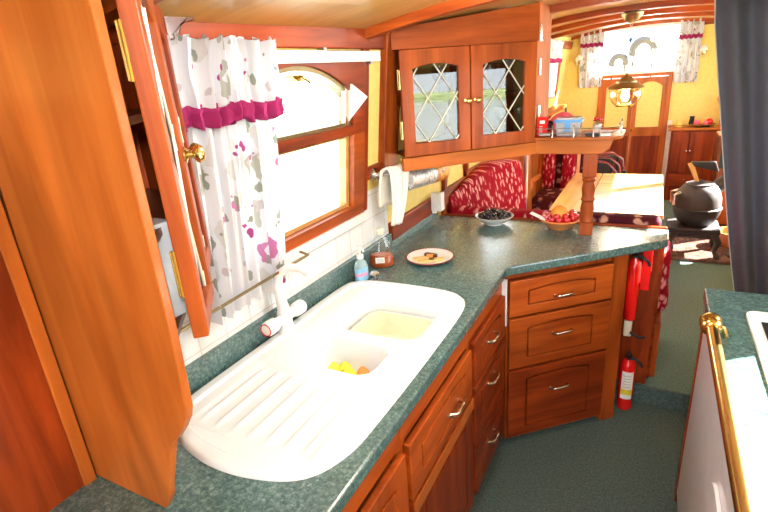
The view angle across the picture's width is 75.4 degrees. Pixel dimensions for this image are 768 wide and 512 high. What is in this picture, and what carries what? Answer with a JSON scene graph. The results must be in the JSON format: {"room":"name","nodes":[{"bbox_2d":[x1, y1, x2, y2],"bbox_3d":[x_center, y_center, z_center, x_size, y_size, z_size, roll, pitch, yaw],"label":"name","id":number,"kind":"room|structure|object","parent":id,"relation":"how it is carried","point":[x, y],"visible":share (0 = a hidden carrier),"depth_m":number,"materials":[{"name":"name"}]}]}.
{"room":"ship interior","nodes":[
{"label":"ship interior","id":0,"kind":"room"},
{"bbox_2d":[0,22,572,511],"bbox_3d":[0.325,-0.283,2.803,0.160,2.010,8.700,6,23,27],"label":"wall","id":1,"kind":"structure","parent":0,"point":[45,460],"depth_m":1.25,"materials":[{"name":"yellow paint"}]},
{"bbox_2d":[0,0,213,507],"bbox_3d":[-0.435,-0.008,0.948,0.451,0.946,0.299,6,23,27],"label":"upper cabinet","id":2,"kind":"object","parent":1,"relation":"attached to","point":[79,210],"visible":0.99,"depth_m":0.77,"materials":[{"name":"orange wood"}]},
{"bbox_2d":[127,109,142,125],"bbox_3d":[-0.445,-0.245,0.867,0.356,0.012,0.275,6,23,27],"label":"shelf","id":3,"kind":"object","parent":2,"relation":"attached to","point":[134,115],"depth_m":0.75,"materials":[{"name":"brown wood"}]},
{"bbox_2d":[145,188,165,242],"bbox_3d":[-0.432,-0.086,0.925,0.356,0.012,0.275,6,23,27],"label":"shelf","id":4,"kind":"object","parent":2,"relation":"attached to","point":[153,194],"depth_m":0.93,"materials":[{"name":"brown wood"}]},
{"bbox_2d":[152,218,186,317],"bbox_3d":[-0.388,0.018,0.832,0.100,0.160,0.040,6,23,27],"label":"packet","id":5,"kind":"object","parent":2,"relation":"on","point":[164,244],"visible":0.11,"depth_m":0.80,"materials":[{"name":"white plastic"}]},
{"bbox_2d":[175,312,186,335],"bbox_3d":[-0.421,0.059,0.978,0.356,0.012,0.275,6,23,27],"label":"shelf","id":6,"kind":"object","parent":2,"relation":"attached to","point":[180,319],"depth_m":0.82,"materials":[{"name":"brown wood"}]},
{"bbox_2d":[101,0,163,27],"bbox_3d":[0.222,-0.364,0.487,1.820,0.146,0.050,6,23,27],"label":"trim","id":7,"kind":"structure","parent":1,"relation":"attached to","point":[109,7],"depth_m":0.82,"materials":[{"name":"brown wood"}]},
{"bbox_2d":[163,16,193,39],"bbox_3d":[-0.449,-0.498,1.075,0.024,0.064,0.089,6,23,27],"label":"bracket","id":8,"kind":"object","parent":1,"relation":"attached to","point":[173,25],"visible":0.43,"depth_m":1.05,"materials":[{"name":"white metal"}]},
{"bbox_2d":[180,251,308,332],"bbox_3d":[-0.401,0.091,1.425,0.054,0.021,0.594,6,23,27],"label":"curtain rod","id":9,"kind":"object","parent":1,"relation":"attached to","point":[186,327],"visible":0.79,"depth_m":1.40,"materials":[{"name":"gold metal"}]},
{"bbox_2d":[276,49,366,263],"bbox_3d":[-0.278,-0.315,1.607,0.178,0.650,0.823,7,23,29],"label":"window","id":10,"kind":"structure","parent":1,"relation":"in","point":[346,80],"depth_m":1.78,"materials":[{"name":"red wood"}]},
{"bbox_2d":[341,84,366,125],"bbox_3d":[-0.109,-0.553,1.776,0.101,0.164,0.042,6,23,27],"label":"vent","id":11,"kind":"object","parent":10,"relation":"attached to","point":[352,98],"depth_m":1.78,"materials":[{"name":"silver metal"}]},
{"bbox_2d":[276,47,380,64],"bbox_3d":[-0.190,-0.644,1.606,0.027,0.055,0.700,6,23,27],"label":"track","id":12,"kind":"object","parent":1,"relation":"attached to","point":[283,56],"visible":0.65,"depth_m":1.57,"materials":[{"name":"white plastic"}]},
{"bbox_2d":[167,33,286,324],"bbox_3d":[-0.392,-0.188,1.307,0.136,0.718,0.395,6,23,27],"label":"window curtain","id":13,"kind":"object","parent":12,"relation":"hanging from","point":[229,87],"visible":0.84,"depth_m":1.30,"materials":[{"name":"fabric"}]},
{"bbox_2d":[370,168,389,180],"bbox_3d":[0.121,-0.413,2.292,0.066,0.094,0.642,7,23,28],"label":"towel rail","id":14,"kind":"object","parent":1,"relation":"attached to","point":[374,174],"visible":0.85,"depth_m":2.04,"materials":[{"name":"silver metal"}]},
{"bbox_2d":[378,164,408,225],"bbox_3d":[0.043,-0.264,2.117,0.077,0.261,0.176,6,23,27],"label":"hand towel","id":15,"kind":"object","parent":14,"relation":"hanging from","point":[392,189],"visible":0.95,"depth_m":2.08,"materials":[{"name":"white fabric"}]},
{"bbox_2d":[365,0,501,38],"bbox_3d":[0.725,-0.753,1.383,1.820,0.146,0.045,6,23,27],"label":"trim","id":16,"kind":"structure","parent":1,"relation":"attached to","point":[451,6],"depth_m":1.67,"materials":[{"name":"brown wood"}]},
{"bbox_2d":[431,191,444,212],"bbox_3d":[0.284,-0.287,2.673,0.060,0.112,0.050,6,23,27],"label":"wall socket","id":17,"kind":"object","parent":1,"relation":"attached to","point":[437,198],"visible":1,"depth_m":2.65,"materials":[{"name":"white plastic"}]},
{"bbox_2d":[390,2,551,171],"bbox_3d":[0.400,-0.763,2.222,0.540,0.631,0.786,6,23,27],"label":"upper cabinet","id":18,"kind":"object","parent":1,"relation":"attached to","point":[517,39],"visible":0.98,"depth_m":2.10,"materials":[{"name":"brown wood"}]},
{"bbox_2d":[408,166,449,190],"bbox_3d":[0.189,-0.378,2.354,0.088,0.131,0.449,6,23,27],"label":"roll","id":19,"kind":"object","parent":18,"relation":"hanging from","point":[417,178],"visible":0.66,"depth_m":2.29,"materials":[{"name":"silver metal"}]},
{"bbox_2d":[431,67,445,98],"bbox_3d":[0.233,-0.750,2.141,0.064,0.135,0.064,6,23,27],"label":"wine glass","id":20,"kind":"object","parent":18,"relation":"on","point":[431,67],"visible":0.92,"depth_m":2.14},
{"bbox_2d":[398,131,509,155],"bbox_3d":[0.408,-0.532,2.330,0.500,0.012,0.715,6,23,27],"label":"shelf","id":21,"kind":"object","parent":18,"relation":"attached to","point":[449,135],"depth_m":2.56,"materials":[{"name":"brown wood"}]},
{"bbox_2d":[397,89,521,105],"bbox_3d":[0.393,-0.726,2.259,0.500,0.012,0.715,6,23,27],"label":"shelf","id":22,"kind":"object","parent":18,"relation":"attached to","point":[449,96],"depth_m":2.20,"materials":[{"name":"brown wood"}]},
{"bbox_2d":[534,118,625,153],"bbox_3d":[0.891,-0.552,2.277,0.370,0.125,0.265,6,23,27],"label":"shelf","id":23,"kind":"object","parent":18,"relation":"attached to","point":[581,143],"visible":0.95,"depth_m":2.18,"materials":[{"name":"orange wood"}]},
{"bbox_2d":[537,116,548,136],"bbox_3d":[0.722,-0.593,2.272,0.044,0.088,0.041,6,23,27],"label":"box","id":24,"kind":"object","parent":23,"relation":"on","point":[542,121],"visible":0.88,"depth_m":2.25,"materials":[{"name":"paint"}]},
{"bbox_2d":[539,134,550,136],"bbox_3d":[0.725,-0.549,2.250,0.050,0.020,0.020,6,23,27],"label":"tin","id":25,"kind":"object","parent":23,"relation":"on","point":[540,135],"visible":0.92,"depth_m":2.24,"materials":[{"name":"metal"}]},
{"bbox_2d":[548,112,572,132],"bbox_3d":[0.839,-0.635,2.355,0.170,0.094,0.080,6,23,27],"label":"cloth bundle","id":26,"kind":"object","parent":23,"relation":"on","point":[561,114],"visible":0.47,"depth_m":2.35,"materials":[{"name":"fabric"}]},
{"bbox_2d":[554,116,583,135],"bbox_3d":[0.835,-0.591,2.257,0.120,0.078,0.091,6,23,27],"label":"tub","id":27,"kind":"object","parent":23,"relation":"on","point":[565,121],"visible":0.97,"depth_m":2.23,"materials":[{"name":"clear plastic"}]},
{"bbox_2d":[586,133,599,135],"bbox_3d":[0.908,-0.532,2.170,0.056,0.014,0.024,6,23,27],"label":"glasses case","id":28,"kind":"object","parent":23,"relation":"on","point":[587,134],"visible":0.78,"depth_m":2.16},
{"bbox_2d":[593,117,602,131],"bbox_3d":[0.952,-0.584,2.221,0.040,0.072,0.038,6,23,27],"label":"flower pot","id":29,"kind":"object","parent":23,"relation":"on","point":[597,124],"visible":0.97,"depth_m":2.21,"materials":[{"name":"white ceramic"}]},
{"bbox_2d":[549,51,562,98],"bbox_3d":[1.706,-1.873,5.122,0.084,0.490,0.950,6,23,27],"label":"window","id":30,"kind":"structure","parent":1,"relation":"in","point":[562,51],"depth_m":5.48,"materials":[{"name":"brown wood"}]},
{"bbox_2d":[549,38,563,96],"bbox_3d":[1.646,-1.830,4.871,0.109,0.538,0.755,6,23,27],"label":"window curtain","id":31,"kind":"object","parent":1,"relation":"hanging from","point":[556,45],"visible":0.68,"depth_m":4.90,"materials":[{"name":"fabric"}]},
{"bbox_2d":[548,103,567,118],"bbox_3d":[1.799,-1.510,5.340,0.105,0.145,1.450,6,23,27],"label":"wall shelf","id":32,"kind":"object","parent":1,"relation":"attached to","point":[552,110],"visible":0.47,"depth_m":5.36,"materials":[{"name":"brown wood"}]},
{"bbox_2d":[575,55,582,65],"bbox_3d":[2.288,-2.304,5.853,0.090,0.118,0.124,6,23,27],"label":"wall lamp","id":33,"kind":"object","parent":1,"relation":"attached to","point":[579,58],"visible":0.99,"depth_m":5.81,"materials":[{"name":"gold metal"}]},
{"bbox_2d":[550,0,629,13],"bbox_3d":[1.147,-1.079,2.135,1.820,0.146,0.050,6,23,27],"label":"trim","id":34,"kind":"structure","parent":1,"relation":"attached to","point":[571,5],"depth_m":2.24,"materials":[{"name":"brown wood"}]},
{"bbox_2d":[551,0,713,25],"bbox_3d":[1.553,-1.392,2.857,1.820,0.146,0.060,6,23,27],"label":"trim","id":35,"kind":"structure","parent":1,"relation":"attached to","point":[667,3],"depth_m":2.88,"materials":[{"name":"brown wood"}]},
{"bbox_2d":[551,5,713,32],"bbox_3d":[1.919,-1.675,3.510,1.820,0.146,0.060,6,23,27],"label":"trim","id":36,"kind":"structure","parent":1,"relation":"attached to","point":[704,7],"depth_m":3.50,"materials":[{"name":"brown wood"}]},
{"bbox_2d":[551,11,713,38],"bbox_3d":[2.331,-1.994,4.244,1.820,0.146,0.060,6,23,27],"label":"trim","id":37,"kind":"structure","parent":1,"relation":"attached to","point":[706,13],"depth_m":4.26,"materials":[{"name":"brown wood"}]},
{"bbox_2d":[615,380,690,412],"bbox_3d":[1.179,0.691,2.596,1.860,0.102,0.012,6,23,27],"label":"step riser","id":38,"kind":"structure","parent":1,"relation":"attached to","point":[667,399],"depth_m":2.49,"materials":[{"name":"green carpet"}]},
{"bbox_2d":[156,0,713,36],"bbox_3d":[1.068,-1.061,2.071,2.300,0.376,8.700,6,23,27],"label":"ceiling","id":39,"kind":"structure","parent":0,"point":[360,14],"depth_m":1.38,"materials":[{"name":"wood"}]},
{"bbox_2d":[608,10,643,106],"bbox_3d":[1.470,-1.183,3.001,0.208,0.536,0.208,6,23,27],"label":"pendant lamp","id":40,"kind":"object","parent":39,"relation":"hanging from","point":[626,82],"visible":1,"depth_m":2.99,"materials":[{"name":"gold metal"}]},
{"bbox_2d":[608,74,643,89],"bbox_3d":[1.479,-1.071,3.041,0.208,0.086,0.208,6,23,27],"label":"hood","id":41,"kind":"object","parent":40,"relation":"attached to","point":[626,82],"depth_m":3.00,"materials":[{"name":"gold metal"}]},
{"bbox_2d":[714,0,767,294],"bbox_3d":[1.687,-0.201,2.137,0.678,1.765,0.047,6,23,27],"label":"curtain","id":42,"kind":"object","parent":39,"relation":"hanging from","point":[740,26],"visible":0.76,"depth_m":2.10,"materials":[{"name":"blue fabric"}]},
{"bbox_2d":[470,398,686,511],"bbox_3d":[0.140,1.470,0.916,2.300,0.060,4.250,6,23,27],"label":"floor","id":43,"kind":"structure","parent":0,"point":[627,461],"depth_m":2.18,"materials":[{"name":"green carpet"}]},
{"bbox_2d":[342,430,408,511],"bbox_3d":[-0.312,0.918,1.164,0.550,0.870,0.773,6,23,27],"label":"base cabinet","id":44,"kind":"object","parent":43,"relation":"on","point":[384,489],"visible":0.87,"depth_m":1.19,"materials":[{"name":"brown wood"}]},
{"bbox_2d":[49,211,668,511],"bbox_3d":[0.240,0.210,1.544,1.150,0.113,2.420,6,23,27],"label":"countertop","id":45,"kind":"structure","parent":44,"relation":"on","point":[485,255],"depth_m":1.59,"materials":[{"name":"green laminate"}]},
{"bbox_2d":[260,263,310,336],"bbox_3d":[-0.292,0.139,1.538,0.126,0.236,0.186,6,23,27],"label":"mixer tap","id":46,"kind":"object","parent":45,"relation":"on","point":[283,324],"visible":1,"depth_m":1.54,"materials":[{"name":"white plastic"}]},
{"bbox_2d":[276,306,297,336],"bbox_3d":[-0.316,0.207,1.580,0.060,0.083,0.104,6,23,27],"label":"tap","id":47,"kind":"object","parent":46,"relation":"on","point":[284,321],"depth_m":1.56,"materials":[{"name":"white plastic"}]},
{"bbox_2d":[178,280,464,481],"bbox_3d":[-0.124,0.354,1.493,0.512,0.177,1.001,6,23,27],"label":"sink","id":48,"kind":"object","parent":45,"relation":"in","point":[278,413],"visible":0.93,"depth_m":1.30,"materials":[{"name":"ceramic"}]},
{"bbox_2d":[327,361,339,370],"bbox_3d":[-0.161,0.345,1.519,0.053,0.033,0.033,6,23,27],"label":"scrap","id":49,"kind":"object","parent":48,"relation":"in","point":[333,366],"visible":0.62,"depth_m":1.52,"materials":[{"name":"food"}]},
{"bbox_2d":[338,361,350,371],"bbox_3d":[-0.123,0.343,1.515,0.053,0.033,0.033,-4,20,1],"label":"scrap","id":50,"kind":"object","parent":48,"relation":"in","point":[344,364],"visible":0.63,"depth_m":1.51,"materials":[{"name":"food"}]},
{"bbox_2d":[343,366,356,374],"bbox_3d":[-0.104,0.351,1.489,0.053,0.033,0.033,-18,24,-32],"label":"scrap","id":51,"kind":"object","parent":48,"relation":"on","point":[348,369],"visible":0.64,"depth_m":1.49,"materials":[{"name":"food"}]},
{"bbox_2d":[356,366,369,374],"bbox_3d":[-0.068,0.351,1.482,0.053,0.033,0.033,-1,20,10],"label":"scrap","id":52,"kind":"object","parent":48,"relation":"in","point":[362,370],"visible":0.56,"depth_m":1.48,"materials":[{"name":"food"}]},
{"bbox_2d":[350,311,434,339],"bbox_3d":[0.023,0.303,1.725,0.279,0.092,0.265,6,23,27],"label":"bowl","id":53,"kind":"object","parent":48,"relation":"in","point":[397,326],"visible":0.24,"depth_m":1.83,"materials":[{"name":"beige plastic"}]},
{"bbox_2d":[354,246,368,280],"bbox_3d":[-0.096,0.030,1.956,0.051,0.143,0.068,0,20,12],"label":"soap dispenser","id":54,"kind":"object","parent":45,"relation":"on","point":[361,272],"visible":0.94,"depth_m":1.94,"materials":[{"name":"plastic"}]},
{"bbox_2d":[354,259,368,280],"bbox_3d":[-0.094,0.053,1.965,0.049,0.094,0.068,6,23,27],"label":"bottle","id":55,"kind":"object","parent":54,"relation":"attached to","point":[361,272],"depth_m":1.94,"materials":[{"name":"plastic"}]},
{"bbox_2d":[370,227,394,267],"bbox_3d":[-0.018,-0.036,2.080,0.110,0.170,0.061,-4,20,0],"label":"detergent bottle","id":56,"kind":"object","parent":45,"relation":"on","point":[383,259],"visible":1,"depth_m":2.08,"materials":[{"name":"brown glass"}]},
{"bbox_2d":[406,248,453,264],"bbox_3d":[0.194,0.007,2.138,0.209,0.019,0.209,6,23,27],"label":"plate","id":57,"kind":"object","parent":45,"relation":"on","point":[448,255],"visible":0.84,"depth_m":2.17,"materials":[{"name":"ceramic"}]},
{"bbox_2d":[413,256,427,260],"bbox_3d":[0.153,0.010,2.135,0.068,0.009,0.024,-4,20,0],"label":"biscuit","id":58,"kind":"object","parent":57,"relation":"on","point":[420,257],"visible":0.85,"depth_m":2.13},
{"bbox_2d":[418,258,433,262],"bbox_3d":[0.175,0.019,2.104,0.068,0.009,0.024,-5,20,-2],"label":"biscuit","id":59,"kind":"object","parent":57,"relation":"on","point":[419,260],"visible":0.96,"depth_m":2.09,"materials":[{"name":"food"}]},
{"bbox_2d":[424,252,437,257],"bbox_3d":[0.199,-0.004,2.157,0.060,0.013,0.026,9,24,32],"label":"biscuit","id":60,"kind":"object","parent":57,"relation":"on","point":[435,255],"visible":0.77,"depth_m":2.15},
{"bbox_2d":[429,257,443,261],"bbox_3d":[0.218,0.015,2.109,0.068,0.009,0.024,-7,20,-8],"label":"biscuit","id":61,"kind":"object","parent":57,"relation":"on","point":[436,258],"visible":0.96,"depth_m":2.10,"materials":[{"name":"food"}]},
{"bbox_2d":[475,211,513,225],"bbox_3d":[0.563,-0.189,2.557,0.194,0.047,0.194,6,23,27],"label":"fruit bowl","id":62,"kind":"object","parent":45,"relation":"on","point":[493,222],"visible":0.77,"depth_m":2.49,"materials":[{"name":"ceramic"}]},
{"bbox_2d":[530,212,579,230],"bbox_3d":[0.841,-0.178,2.417,0.192,0.081,0.213,-19,25,-35],"label":"dish","id":63,"kind":"object","parent":45,"relation":"on","point":[554,226],"visible":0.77,"depth_m":2.36,"materials":[{"name":"ceramic"}]},
{"bbox_2d":[555,218,562,222],"bbox_3d":[0.826,-0.165,2.355,0.035,0.032,0.035,6,23,27],"label":"tomato","id":64,"kind":"object","parent":63,"relation":"in","point":[558,220],"visible":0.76,"depth_m":2.34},
{"bbox_2d":[551,205,569,217],"bbox_3d":[0.851,-0.208,2.413,0.086,0.082,0.086,6,23,27],"label":"peach","id":65,"kind":"object","parent":63,"relation":"in","point":[558,209],"visible":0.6,"depth_m":2.38,"materials":[{"name":"food"}]},
{"bbox_2d":[563,217,570,222],"bbox_3d":[0.862,-0.166,2.350,0.035,0.032,0.035,6,23,27],"label":"tomato","id":66,"kind":"object","parent":63,"relation":"in","point":[565,220],"visible":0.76,"depth_m":2.34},
{"bbox_2d":[570,216,576,221],"bbox_3d":[0.897,-0.176,2.363,0.035,0.032,0.035,6,23,27],"label":"tomato","id":67,"kind":"object","parent":63,"relation":"in","point":[573,218],"visible":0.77,"depth_m":2.35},
{"bbox_2d":[579,154,597,235],"bbox_3d":[0.921,-0.280,2.253,0.062,0.373,0.062,4,22,22],"label":"turned post","id":68,"kind":"object","parent":45,"relation":"on","point":[590,161],"visible":0.98,"depth_m":2.23,"materials":[{"name":"brown wood"}]},
{"bbox_2d":[386,332,473,511],"bbox_3d":[-0.011,0.699,1.703,0.550,0.870,0.533,6,23,27],"label":"base cabinet","id":69,"kind":"object","parent":43,"relation":"on","point":[436,438],"visible":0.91,"depth_m":1.52,"materials":[{"name":"brown wood"}]},
{"bbox_2d":[456,279,506,493],"bbox_3d":[0.213,0.535,2.106,0.550,0.870,0.442,6,23,27],"label":"drawer unit","id":70,"kind":"object","parent":43,"relation":"on","point":[486,341],"visible":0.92,"depth_m":1.93,"materials":[{"name":"wood"},{"name":"green speckled stone laminate"},{"name":"steel"}]},
{"bbox_2d":[501,254,628,439],"bbox_3d":[0.794,0.408,2.329,0.582,0.870,0.250,-9,20,-12],"label":"drawer unit","id":71,"kind":"object","parent":43,"relation":"on","point":[562,335],"visible":0.93,"depth_m":2.23,"materials":[{"name":"red wood"},{"name":"green speckled stone laminate"},{"name":"steel"}]},
{"bbox_2d":[616,350,642,409],"bbox_3d":[1.208,0.618,2.462,0.075,0.326,0.102,-9,21,-13],"label":"fire extinguisher","id":72,"kind":"object","parent":43,"relation":"on","point":[627,370],"visible":1,"depth_m":2.45,"materials":[{"name":"red paint"}]},
{"bbox_2d":[674,288,767,511],"bbox_3d":[1.102,0.746,1.185,0.682,0.973,1.262,6,23,27],"label":"base cabinet","id":73,"kind":"object","parent":43,"relation":"on","point":[723,464],"visible":1,"depth_m":1.28,"materials":[{"name":"white laminate"}]},
{"bbox_2d":[746,311,767,383],"bbox_3d":[1.102,0.362,0.991,0.520,0.010,1.000,6,23,27],"label":"cooktop","id":74,"kind":"object","parent":73,"relation":"in","point":[756,321],"depth_m":1.36,"materials":[{"name":"white metal"}]},
{"bbox_2d":[561,21,719,192],"bbox_3d":[3.063,-1.681,5.768,2.050,2.010,0.090,6,23,27],"label":"wall","id":75,"kind":"structure","parent":0,"point":[698,99],"depth_m":5.58,"materials":[{"name":"yellow paint"}]},
{"bbox_2d":[579,29,604,87],"bbox_3d":[2.402,-2.299,5.779,0.255,0.648,0.070,6,23,27],"label":"window curtain","id":76,"kind":"object","parent":75,"relation":"hanging from","point":[592,46],"visible":0.93,"depth_m":5.79,"materials":[{"name":"fabric"}]},
{"bbox_2d":[596,72,672,173],"bbox_3d":[2.915,-1.438,5.916,0.760,1.375,0.065,6,23,27],"label":"door","id":77,"kind":"structure","parent":75,"relation":"in","point":[642,145],"depth_m":5.84,"materials":[{"name":"orange wood"}]},
{"bbox_2d":[602,22,680,75],"bbox_3d":[2.851,-2.324,5.615,0.950,0.510,0.045,6,23,27],"label":"window","id":78,"kind":"structure","parent":75,"relation":"in","point":[674,23],"depth_m":5.55,"materials":[{"name":"white paint"}]},
{"bbox_2d":[571,18,713,39],"bbox_3d":[2.984,-2.498,5.406,1.820,0.146,0.070,6,23,27],"label":"trim","id":79,"kind":"structure","parent":75,"relation":"attached to","point":[684,19],"depth_m":5.42,"materials":[{"name":"brown wood"}]},
{"bbox_2d":[673,18,704,82],"bbox_3d":[3.265,-2.199,5.337,0.225,0.638,0.069,6,23,27],"label":"window curtain","id":80,"kind":"object","parent":75,"relation":"hanging from","point":[690,33],"visible":1,"depth_m":5.35,"materials":[{"name":"fabric"}]},
{"bbox_2d":[699,45,708,56],"bbox_3d":[3.390,-2.184,5.287,0.090,0.118,0.124,6,23,27],"label":"wall lamp","id":81,"kind":"object","parent":75,"relation":"attached to","point":[703,48],"visible":1,"depth_m":5.25,"materials":[{"name":"gold metal"}]},
{"bbox_2d":[616,197,732,393],"bbox_3d":[2.135,-0.035,4.477,2.300,0.160,4.450,6,23,27],"label":"floor","id":82,"kind":"structure","parent":0,"point":[680,330],"depth_m":3.13,"materials":[{"name":"carpet"}]},
{"bbox_2d":[449,159,525,212],"bbox_3d":[0.783,-0.092,3.263,0.440,0.972,0.810,6,23,27],"label":"settee","id":83,"kind":"object","parent":82,"relation":"on","point":[500,182],"visible":0.3,"depth_m":3.27,"materials":[{"name":"red fabric"}]},
{"bbox_2d":[523,155,527,208],"bbox_3d":[1.021,-0.281,3.631,0.040,1.040,0.040,6,23,27],"label":"pole","id":84,"kind":"object","parent":82,"relation":"on","point":[525,169],"visible":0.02,"depth_m":3.51,"materials":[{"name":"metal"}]},
{"bbox_2d":[527,154,583,209],"bbox_3d":[1.571,-0.600,4.617,0.455,0.891,0.660,6,23,27],"label":"bench","id":85,"kind":"object","parent":82,"relation":"on","point":[554,171],"visible":0.46,"depth_m":4.68,"materials":[{"name":"fabric"}]},
{"bbox_2d":[532,188,562,209],"bbox_3d":[1.548,-0.530,4.615,0.280,0.120,0.470,6,23,27],"label":"seat cushion","id":86,"kind":"object","parent":85,"relation":"on","point":[545,198],"depth_m":4.47,"materials":[{"name":"fabric"}]},
{"bbox_2d":[541,154,556,187],"bbox_3d":[1.581,-0.861,4.778,0.115,0.449,0.158,6,23,27],"label":"cushion","id":87,"kind":"object","parent":85,"relation":"on","point":[548,161],"depth_m":4.76,"materials":[{"name":"red fabric"}]},
{"bbox_2d":[560,154,576,188],"bbox_3d":[1.738,-0.843,4.698,0.120,0.449,0.158,6,23,27],"label":"cushion","id":88,"kind":"object","parent":85,"relation":"on","point":[568,162],"depth_m":4.67,"materials":[{"name":"red fabric"}]},
{"bbox_2d":[444,205,671,377],"bbox_3d":[0.977,0.108,2.859,1.150,0.845,0.472,6,23,27],"label":"bench","id":89,"kind":"object","parent":82,"relation":"on","point":[648,221],"visible":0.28,"depth_m":2.46,"materials":[{"name":"fabric"}]},
{"bbox_2d":[451,205,550,218],"bbox_3d":[0.667,-0.077,2.766,0.610,0.380,0.104,6,23,27],"label":"cushion","id":90,"kind":"object","parent":89,"relation":"on","point":[461,210],"depth_m":2.71,"materials":[{"name":"red fabric"}]},
{"bbox_2d":[577,211,661,225],"bbox_3d":[1.139,-0.028,2.523,0.435,0.385,0.104,6,23,27],"label":"cushion","id":91,"kind":"object","parent":89,"relation":"on","point":[598,217],"depth_m":2.40,"materials":[{"name":"fabric"}]},
{"bbox_2d":[657,285,668,311],"bbox_3d":[1.012,0.127,2.930,1.150,0.155,0.335,6,23,27],"label":"seat cushion","id":92,"kind":"object","parent":89,"relation":"on","point":[662,305],"depth_m":2.56,"materials":[{"name":"red fabric"}]},
{"bbox_2d":[549,173,662,219],"bbox_3d":[1.753,-0.212,3.901,0.695,0.620,1.290,6,23,27],"label":"dining table","id":93,"kind":"object","parent":82,"relation":"on","point":[614,193],"visible":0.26,"depth_m":3.68,"materials":[{"name":"brown wood"}]},
{"bbox_2d":[597,152,625,174],"bbox_3d":[2.162,-0.753,5.168,0.608,0.715,0.434,6,23,27],"label":"bentwood chair","id":94,"kind":"object","parent":82,"relation":"on","point":[605,164],"visible":0.26,"depth_m":4.88,"materials":[{"name":"fabric"}]},
{"bbox_2d":[617,249,661,383],"bbox_3d":[0.794,0.294,2.647,1.115,0.868,0.101,6,23,27],"label":"end panel","id":95,"kind":"object","parent":82,"relation":"on","point":[642,324],"depth_m":2.43,"materials":[{"name":"red wood"}]},
{"bbox_2d":[623,253,650,320],"bbox_3d":[1.172,0.138,2.306,0.094,0.357,0.078,6,23,27],"label":"fire extinguisher","id":96,"kind":"object","parent":95,"relation":"attached to","point":[634,267],"visible":0.89,"depth_m":2.31,"materials":[{"name":"red paint"}]},
{"bbox_2d":[639,250,653,290],"bbox_3d":[1.222,0.056,2.319,0.040,0.215,0.036,6,23,27],"label":"case","id":97,"kind":"object","parent":95,"relation":"attached to","point":[645,271],"visible":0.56,"depth_m":2.31,"materials":[{"name":"paint"}]},
{"bbox_2d":[663,124,720,199],"bbox_3d":[3.507,-1.053,5.524,0.700,0.834,0.364,6,23,27],"label":"base cabinet","id":98,"kind":"object","parent":82,"relation":"on","point":[688,143],"visible":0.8,"depth_m":5.41,"materials":[{"name":"red wood"}]},
{"bbox_2d":[675,120,682,126],"bbox_3d":[3.224,-1.450,5.450,0.072,0.065,0.072,6,23,27],"label":"pot","id":99,"kind":"object","parent":98,"relation":"on","point":[679,122],"visible":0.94,"depth_m":5.43,"materials":[{"name":"gold metal"}]},
{"bbox_2d":[688,116,694,124],"bbox_3d":[3.380,-1.488,5.469,0.060,0.100,0.058,6,23,27],"label":"vase","id":100,"kind":"object","parent":98,"relation":"on","point":[692,118],"visible":0.8,"depth_m":5.45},
{"bbox_2d":[690,123,714,126],"bbox_3d":[3.425,-1.411,5.354,0.240,0.028,0.240,6,23,27],"label":"fruit basket","id":101,"kind":"object","parent":98,"relation":"on","point":[712,124],"visible":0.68,"depth_m":5.28,"materials":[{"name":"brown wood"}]},
{"bbox_2d":[671,237,730,264],"bbox_3d":[2.733,-0.076,4.193,0.670,0.025,0.740,6,23,27],"label":"hearth","id":102,"kind":"object","parent":82,"relation":"on","point":[685,249],"visible":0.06,"depth_m":4.07,"materials":[{"name":"tile"}]},
{"bbox_2d":[666,172,724,259],"bbox_3d":[2.510,-0.855,3.819,0.475,1.748,0.407,6,23,27],"label":"stove","id":103,"kind":"object","parent":102,"relation":"on","point":[697,206],"visible":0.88,"depth_m":3.89,"materials":[{"name":"metal"}]},
{"bbox_2d":[688,161,718,181],"bbox_3d":[2.469,-0.658,3.860,0.210,0.160,0.040,6,23,27],"label":"axe","id":104,"kind":"object","parent":103,"relation":"on","point":[710,165],"visible":1,"depth_m":3.83,"materials":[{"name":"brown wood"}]},
{"bbox_2d":[719,227,728,247],"bbox_3d":[2.906,-0.152,4.151,0.250,0.120,0.250,6,23,27],"label":"basket","id":105,"kind":"object","parent":102,"relation":"on","point":[723,236],"visible":0.22,"depth_m":4.12,"materials":[{"name":"wicker"}]},
{"bbox_2d":[711,171,726,226],"bbox_3d":[3.123,-0.500,4.489,0.310,0.560,0.310,6,23,27],"label":"stand","id":106,"kind":"object","parent":82,"relation":"on","point":[722,219],"visible":0.06,"depth_m":4.42,"materials":[{"name":"brown wood"}]},
{"bbox_2d":[712,131,722,172],"bbox_3d":[3.079,-0.915,4.348,0.320,0.320,0.305,6,23,27],"label":"television","id":107,"kind":"object","parent":106,"relation":"on","point":[717,152],"visible":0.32,"depth_m":4.31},
{"label":"outside","id":108,"kind":"structure","parent":0,"visible":0},
{"bbox_2d":[279,140,338,226],"bbox_3d":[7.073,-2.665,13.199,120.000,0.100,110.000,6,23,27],"label":"river","id":109,"kind":"structure","parent":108,"point":[309,177],"depth_m":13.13,"materials":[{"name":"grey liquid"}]},
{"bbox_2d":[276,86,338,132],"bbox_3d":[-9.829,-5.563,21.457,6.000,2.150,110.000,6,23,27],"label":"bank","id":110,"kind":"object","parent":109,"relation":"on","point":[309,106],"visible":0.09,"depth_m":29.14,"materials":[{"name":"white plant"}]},
{"bbox_3d":[3.812,-1.029,7.420,2.000,1.250,2.600,6,23,27],"label":"foredeck","id":111,"kind":"object","parent":109,"relation":"on","visible":0},
{"bbox_2d":[608,53,628,72],"bbox_3d":[3.137,-2.082,6.761,0.246,1.273,0.080,6,23,27],"label":"deck chair","id":112,"kind":"object","parent":111,"relation":"on","point":[622,56],"visible":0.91,"depth_m":6.55,"materials":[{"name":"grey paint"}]},
{"bbox_2d":[628,36,658,76],"bbox_3d":[3.378,-2.139,6.603,0.345,1.453,0.100,6,23,27],"label":"deck chair","id":113,"kind":"object","parent":111,"relation":"on","point":[653,44],"visible":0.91,"depth_m":6.36,"materials":[{"name":"grey paint"}]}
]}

